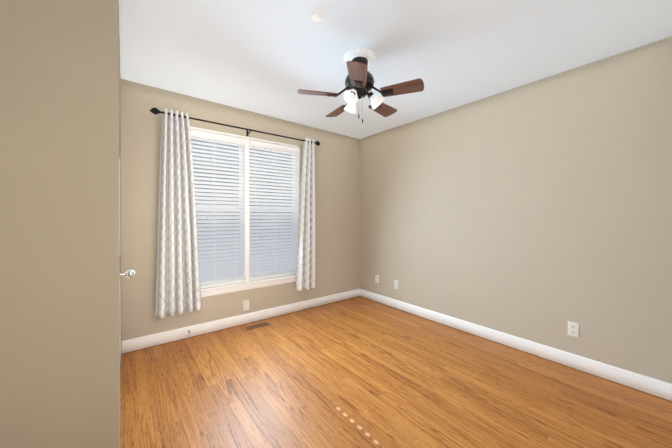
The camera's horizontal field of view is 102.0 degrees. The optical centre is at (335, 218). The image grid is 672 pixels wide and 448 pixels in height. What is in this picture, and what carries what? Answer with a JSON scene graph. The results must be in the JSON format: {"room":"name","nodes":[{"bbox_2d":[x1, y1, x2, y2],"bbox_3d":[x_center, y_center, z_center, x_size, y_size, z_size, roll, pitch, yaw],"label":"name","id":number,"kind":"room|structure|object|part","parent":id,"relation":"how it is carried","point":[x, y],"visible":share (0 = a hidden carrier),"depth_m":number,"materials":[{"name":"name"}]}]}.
{"room":"empty bedroom","nodes":[
{"label":"empty bedroom","id":0,"kind":"room"},
{"bbox_2d":[0,0,121,447],"bbox_3d":[-2.037,-0.027,1.430,1.416,2.510,1.780,0,0,-38],"label":"wall","id":1,"kind":"structure","parent":0,"point":[60,239],"depth_m":1.06,"materials":[{"name":"beige paint"}]},
{"bbox_2d":[119,159,120,351],"bbox_3d":[-1.522,0.326,1.883,0.041,1.790,0.790,0,0,-38],"label":"closet door","id":2,"kind":"structure","parent":1,"relation":"in","point":[119,206],"depth_m":1.93,"materials":[{"name":"white wood"}]},
{"bbox_2d":[120,269,134,277],"bbox_3d":[-1.274,0.341,1.658,0.084,0.062,0.062,0,0,-38],"label":"door handle","id":3,"kind":"object","parent":2,"relation":"attached to","point":[129,273],"depth_m":1.65,"materials":[{"name":"silver metal"}]},
{"bbox_2d":[121,79,359,340],"bbox_3d":[-0.769,-0.037,3.449,3.064,2.510,0.150,0,0,-38],"label":"wall","id":4,"kind":"structure","parent":0,"point":[337,208],"depth_m":2.94,"materials":[{"name":"beige paint"}]},
{"bbox_2d":[150,108,319,145],"bbox_3d":[-0.983,-0.987,3.108,1.894,0.077,0.117,0,0,-38],"label":"curtain rod","id":5,"kind":"object","parent":4,"relation":"attached to","point":[155,111],"visible":0.9,"depth_m":2.97,"materials":[{"name":"black metal"}]},
{"bbox_2d":[155,108,201,317],"bbox_3d":[-1.519,-0.050,2.645,0.398,1.953,0.103,0,0,-38],"label":"curtain","id":6,"kind":"object","parent":5,"relation":"hanging from","point":[178,290],"visible":1,"depth_m":2.62,"materials":[{"name":"fabric"}]},
{"bbox_2d":[296,138,314,290],"bbox_3d":[-0.373,-0.056,3.533,0.316,1.948,0.108,0,0,-38],"label":"curtain","id":7,"kind":"object","parent":5,"relation":"hanging from","point":[305,274],"visible":1,"depth_m":3.52,"materials":[{"name":"fabric"}]},
{"bbox_2d":[122,289,357,353],"bbox_3d":[-0.793,1.161,3.331,2.874,0.115,0.016,0,0,-38],"label":"baseboard","id":8,"kind":"structure","parent":4,"relation":"attached to","point":[152,340],"depth_m":2.99,"materials":[{"name":"white wood"}]},
{"bbox_2d":[190,126,299,288],"bbox_3d":[-1.071,-0.098,3.214,1.400,1.685,0.150,0,0,-38],"label":"window unit","id":9,"kind":"structure","parent":4,"relation":"in","point":[246,219],"depth_m":3.17,"materials":[{"name":"white"}]},
{"bbox_2d":[190,129,298,287],"bbox_3d":[-1.046,-0.090,3.180,1.356,1.657,0.070,0,0,-38],"label":"window blinds","id":10,"kind":"object","parent":9,"relation":"attached to","point":[229,266],"visible":0.73,"depth_m":3.14,"materials":[{"name":"white plastic"}]},
{"bbox_2d":[243,300,248,310],"bbox_3d":[-1.037,1.006,3.145,0.070,0.115,0.009,0,0,-38],"label":"electrical outlet","id":11,"kind":"object","parent":4,"relation":"attached to","point":[245,304],"visible":1,"depth_m":3.14,"materials":[{"name":"white plastic"}]},
{"bbox_2d":[201,275,295,296],"bbox_3d":[-1.019,0.786,3.151,1.490,0.084,0.060,0,0,-38],"label":"window sill","id":12,"kind":"structure","parent":4,"relation":"attached to","point":[206,292],"depth_m":3.13,"materials":[{"name":"white wood"}]},
{"bbox_2d":[119,0,671,138],"bbox_3d":[0.050,-1.297,1.115,4.630,0.173,4.830,0,0,-38],"label":"ceiling","id":13,"kind":"structure","parent":0,"point":[270,58],"depth_m":1.96,"materials":[{"name":"white paint"}]},
{"bbox_2d":[311,9,323,21],"bbox_3d":[-0.112,-1.225,1.655,0.080,0.031,0.080,0,0,-38],"label":"smoke detector","id":14,"kind":"object","parent":13,"relation":"attached to","point":[317,15],"visible":1,"depth_m":1.64,"materials":[{"name":"white plastic"}]},
{"bbox_2d":[297,48,423,122],"bbox_3d":[0.183,-0.983,2.123,0.914,0.506,0.913,0,0,-38],"label":"ceiling fan","id":15,"kind":"object","parent":13,"relation":"hanging from","point":[359,81],"visible":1,"depth_m":2.02,"materials":[{"name":"brown wood"}]},
{"bbox_3d":[0.182,-0.969,2.111,0.506,0.478,0.505,0,0,-38],"label":"motor","id":16,"kind":"part","parent":15,"relation":"part of","materials":[{"name":"black metal"}]},
{"bbox_2d":[120,296,671,447],"bbox_3d":[0.050,1.279,1.128,4.630,0.100,4.830,0,0,-38],"label":"floor","id":17,"kind":"structure","parent":0,"point":[359,372],"depth_m":1.90,"materials":[{"name":"brown wood"}]},
{"bbox_2d":[245,322,269,329],"bbox_3d":[-0.883,1.218,3.075,0.256,0.004,0.104,0,0,-38],"label":"floor vent","id":18,"kind":"object","parent":17,"relation":"in","point":[259,325],"visible":1,"depth_m":3.07,"materials":[{"name":"brown metal"}]},
{"bbox_2d":[360,36,671,383],"bbox_3d":[1.427,-0.035,2.999,0.150,2.510,3.258,0,0,-38],"label":"wall","id":19,"kind":"structure","parent":0,"point":[539,211],"depth_m":2.37,"materials":[{"name":"beige paint"}]},
{"bbox_2d":[375,275,378,282],"bbox_3d":[0.594,0.883,3.945,0.009,0.115,0.070,0,0,-38],"label":"electrical outlet","id":20,"kind":"object","parent":19,"relation":"attached to","point":[376,278],"visible":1,"depth_m":3.94,"materials":[{"name":"white plastic"}]},
{"bbox_2d":[394,280,397,288],"bbox_3d":[0.811,0.895,3.666,0.010,0.115,0.070,0,0,-38],"label":"electrical outlet","id":21,"kind":"object","parent":19,"relation":"attached to","point":[395,284],"visible":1,"depth_m":3.67,"materials":[{"name":"white plastic"}]},
{"bbox_2d":[358,289,671,401],"bbox_3d":[1.325,1.163,3.001,0.016,0.115,3.138,0,0,-38],"label":"baseboard","id":22,"kind":"structure","parent":19,"relation":"attached to","point":[645,384],"depth_m":2.36,"materials":[{"name":"white wood"}]},
{"bbox_2d":[568,321,578,337],"bbox_3d":[1.935,0.906,2.221,0.009,0.115,0.070,0,0,-38],"label":"electrical outlet","id":23,"kind":"object","parent":19,"relation":"attached to","point":[573,328],"visible":1,"depth_m":2.22,"materials":[{"name":"white plastic"}]},
{"label":"outside","id":24,"kind":"structure","parent":0,"visible":0},
{"bbox_2d":[191,136,292,266],"bbox_3d":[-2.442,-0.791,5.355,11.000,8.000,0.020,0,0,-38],"label":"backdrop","id":25,"kind":"structure","parent":24,"point":[236,183],"depth_m":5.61,"materials":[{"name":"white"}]}
]}

